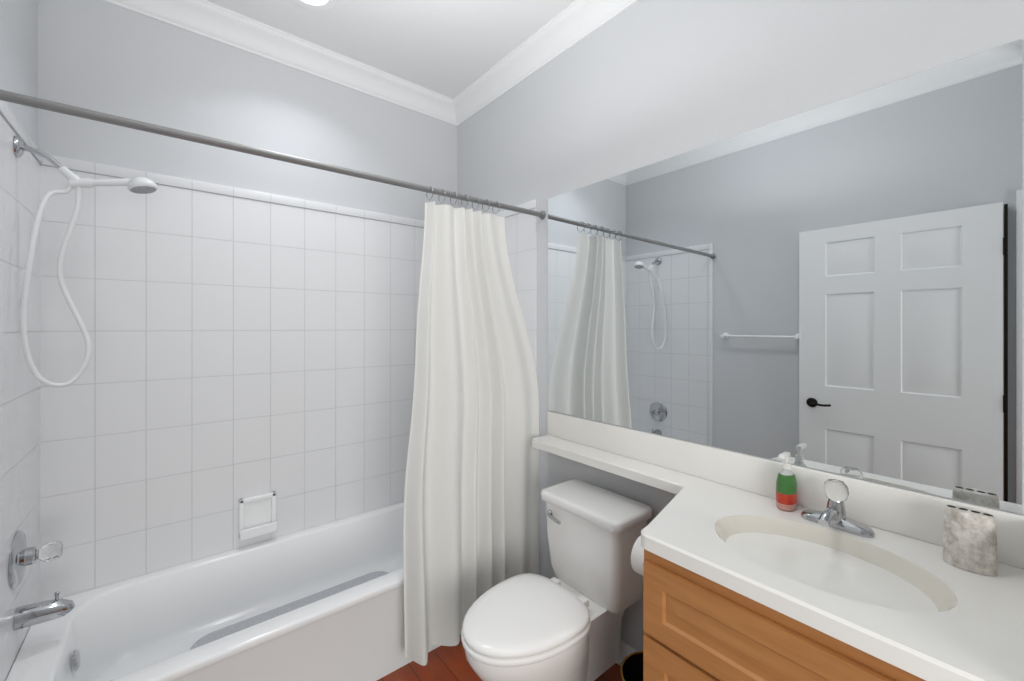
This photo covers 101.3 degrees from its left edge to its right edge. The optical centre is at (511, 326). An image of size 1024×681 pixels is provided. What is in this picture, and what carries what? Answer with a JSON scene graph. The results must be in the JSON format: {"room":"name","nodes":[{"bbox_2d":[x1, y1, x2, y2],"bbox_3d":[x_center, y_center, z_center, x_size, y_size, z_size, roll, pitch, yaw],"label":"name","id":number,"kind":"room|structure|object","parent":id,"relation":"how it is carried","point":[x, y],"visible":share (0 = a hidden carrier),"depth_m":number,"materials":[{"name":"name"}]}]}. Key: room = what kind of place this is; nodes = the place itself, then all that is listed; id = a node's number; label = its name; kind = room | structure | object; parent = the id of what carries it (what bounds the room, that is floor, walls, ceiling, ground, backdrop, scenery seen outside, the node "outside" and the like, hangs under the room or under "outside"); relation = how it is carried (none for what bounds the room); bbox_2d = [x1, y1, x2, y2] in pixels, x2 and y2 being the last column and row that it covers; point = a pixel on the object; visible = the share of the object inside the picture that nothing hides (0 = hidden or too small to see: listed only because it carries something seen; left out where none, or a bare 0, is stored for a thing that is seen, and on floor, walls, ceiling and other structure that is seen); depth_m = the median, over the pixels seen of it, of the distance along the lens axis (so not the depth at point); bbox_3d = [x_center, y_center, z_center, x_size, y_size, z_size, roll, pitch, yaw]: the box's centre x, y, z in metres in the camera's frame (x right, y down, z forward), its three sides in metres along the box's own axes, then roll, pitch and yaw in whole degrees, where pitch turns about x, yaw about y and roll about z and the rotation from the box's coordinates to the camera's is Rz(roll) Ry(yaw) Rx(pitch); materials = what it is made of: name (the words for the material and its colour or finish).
{"room":"bathroom","nodes":[
{"label":"bathroom","id":0,"kind":"room"},
{"bbox_2d":[0,0,41,680],"bbox_3d":[-1.108,-0.010,0.648,0.134,2.940,2.717,0,0,-39],"label":"wall","id":1,"kind":"structure","parent":0,"point":[20,178],"depth_m":1.40,"materials":[{"name":"white tile"}]},
{"bbox_2d":[8,530,62,588],"bbox_3d":[-1.582,0.760,1.406,0.103,0.176,0.176,0,0,-39],"label":"tub valve","id":2,"kind":"object","parent":1,"relation":"attached to","point":[21,556],"visible":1,"depth_m":1.37,"materials":[{"name":"silver metal"}]},
{"bbox_2d":[13,591,74,630],"bbox_3d":[-1.569,0.946,1.416,0.135,0.089,0.068,0,0,-39],"label":"tub spout","id":3,"kind":"object","parent":1,"relation":"attached to","point":[32,614],"visible":1,"depth_m":1.39,"materials":[{"name":"silver metal"}]},
{"bbox_2d":[13,136,157,386],"bbox_3d":[-1.464,-0.212,1.461,0.354,0.824,0.132,0,0,-39],"label":"shower head","id":4,"kind":"object","parent":1,"relation":"attached to","point":[139,185],"visible":1,"depth_m":1.42},
{"bbox_2d":[38,0,456,220],"bbox_3d":[-1.149,-0.010,2.293,1.913,2.940,0.120,0,0,-39],"label":"wall","id":5,"kind":"structure","parent":0,"point":[95,55],"depth_m":2.01,"materials":[{"name":"paint"}]},
{"bbox_2d":[41,154,424,600],"bbox_3d":[-1.107,0.215,2.241,1.913,1.789,0.014,0,0,-39],"label":"tiled wall","id":6,"kind":"structure","parent":5,"relation":"attached to","point":[245,343],"depth_m":1.98,"materials":[{"name":"white tile"}]},
{"bbox_2d":[239,491,276,540],"bbox_3d":[-1.257,0.935,2.083,0.160,0.190,0.050,0,0,-39],"label":"soap dish","id":7,"kind":"object","parent":6,"relation":"attached to","point":[257,514],"visible":1,"depth_m":2.09,"materials":[{"name":"white ceramic"}]},
{"bbox_2d":[102,0,637,125],"bbox_3d":[-0.327,-1.422,1.288,1.913,0.116,2.477,0,0,-39],"label":"crown molding","id":8,"kind":"structure","parent":5,"relation":"attached to","point":[204,18],"depth_m":2.16,"materials":[{"name":"paint"}]},
{"bbox_2d":[206,0,574,98],"bbox_3d":[-0.327,-1.510,1.288,2.153,0.060,2.717,0,0,-39],"label":"ceiling","id":9,"kind":"structure","parent":0,"point":[443,47],"depth_m":2.08,"materials":[{"name":"paint"}]},
{"bbox_2d":[293,0,335,10],"bbox_3d":[-0.888,-1.474,1.845,0.210,0.012,0.210,0,0,-39],"label":"ceiling light","id":10,"kind":"object","parent":9,"relation":"attached to","point":[318,5],"depth_m":1.91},
{"bbox_2d":[377,635,621,680],"bbox_3d":[-0.327,1.490,1.288,2.153,0.060,2.717,0,0,-39],"label":"floor","id":11,"kind":"structure","parent":0,"point":[444,663],"depth_m":1.78,"materials":[{"name":"brown wood"}]},
{"bbox_2d":[6,502,460,680],"bbox_3d":[-0.870,1.270,1.951,1.893,0.380,0.743,0,0,-39],"label":"bathtub","id":12,"kind":"object","parent":11,"relation":"on","point":[325,602],"visible":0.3,"depth_m":1.76,"materials":[{"name":"white ceramic"}]},
{"bbox_2d":[72,649,79,670],"bbox_3d":[-1.537,1.175,1.482,0.016,0.068,0.068,0,0,-39],"label":"bathtub overflow drain","id":13,"kind":"object","parent":12,"relation":"attached to","point":[76,655],"visible":1,"depth_m":1.47,"materials":[{"name":"silver metal"}]},
{"bbox_2d":[461,479,651,680],"bbox_3d":[0.145,1.084,1.585,0.743,0.752,0.424,0,0,-39],"label":"toilet","id":14,"kind":"object","parent":11,"relation":"on","point":[527,626],"visible":0.98,"depth_m":1.56,"materials":[{"name":"white ceramic"}]},
{"bbox_2d":[620,651,642,680],"bbox_3d":[0.480,1.319,1.421,0.221,0.281,0.221,0,0,-39],"label":"waste bin","id":15,"kind":"object","parent":11,"relation":"on","point":[631,669],"visible":0.51,"depth_m":1.51,"materials":[{"name":"black"}]},
{"bbox_2d":[532,411,1023,680],"bbox_3d":[0.484,0.946,1.375,0.545,1.029,1.581,0,0,-39],"label":"vanity","id":16,"kind":"object","parent":11,"relation":"on","point":[738,586],"visible":1,"depth_m":1.00,"materials":[{"name":"white stone"}]},
{"bbox_2d":[631,536,643,575],"bbox_3d":[0.451,0.720,1.291,0.116,0.116,0.121,0,0,-39],"label":"paper roll","id":17,"kind":"object","parent":16,"relation":"attached to","point":[637,554],"visible":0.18,"depth_m":1.29,"materials":[{"name":"white paper"}]},
{"bbox_2d":[776,451,796,510],"bbox_3d":[0.833,0.465,1.276,0.084,0.168,0.052,0,0,-39],"label":"soap dispenser","id":18,"kind":"object","parent":16,"relation":"on","point":[786,483],"visible":1,"depth_m":1.25,"materials":[{"name":"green plastic"}]},
{"bbox_2d":[801,479,874,537],"bbox_3d":[0.862,0.487,1.135,0.147,0.124,0.164,0,0,-39],"label":"faucet","id":19,"kind":"object","parent":16,"relation":"on","point":[836,491],"visible":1,"depth_m":1.14,"materials":[{"name":"silver metal"}]},
{"bbox_2d":[943,505,997,575],"bbox_3d":[1.049,0.485,0.963,0.061,0.129,0.086,0,0,-39],"label":"toothbrush holder","id":20,"kind":"object","parent":16,"relation":"on","point":[969,534],"visible":1,"depth_m":0.94,"materials":[{"name":"stone"}]},
{"bbox_2d":[457,0,1023,650],"bbox_3d":[0.460,-0.010,1.932,0.120,2.940,2.717,0,0,-39],"label":"wall","id":21,"kind":"structure","parent":0,"point":[660,80],"depth_m":1.64,"materials":[{"name":"paint"}]},
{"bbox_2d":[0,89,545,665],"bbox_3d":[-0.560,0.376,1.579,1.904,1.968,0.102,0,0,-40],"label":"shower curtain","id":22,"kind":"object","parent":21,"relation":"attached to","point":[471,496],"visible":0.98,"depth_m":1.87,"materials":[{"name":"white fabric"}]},
{"bbox_2d":[493,199,536,375],"bbox_3d":[-0.123,0.215,2.538,0.014,1.789,0.785,0,0,-39],"label":"wall tile","id":23,"kind":"structure","parent":21,"relation":"attached to","point":[520,228],"depth_m":2.30,"materials":[{"name":"white tile"}]},
{"bbox_2d":[616,639,637,665],"bbox_3d":[-0.289,1.405,1.242,1.912,0.110,0.969,0,0,-39],"label":"baseboard","id":24,"kind":"structure","parent":21,"relation":"attached to","point":[626,649],"depth_m":1.79,"materials":[{"name":"paint"}]},
{"bbox_2d":[548,39,1021,513],"bbox_3d":[0.679,-0.116,1.564,0.005,1.089,1.553,0,0,-39],"label":"mirror","id":25,"kind":"object","parent":21,"relation":"attached to","point":[836,286],"visible":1,"depth_m":1.24,"materials":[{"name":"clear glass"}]}
]}

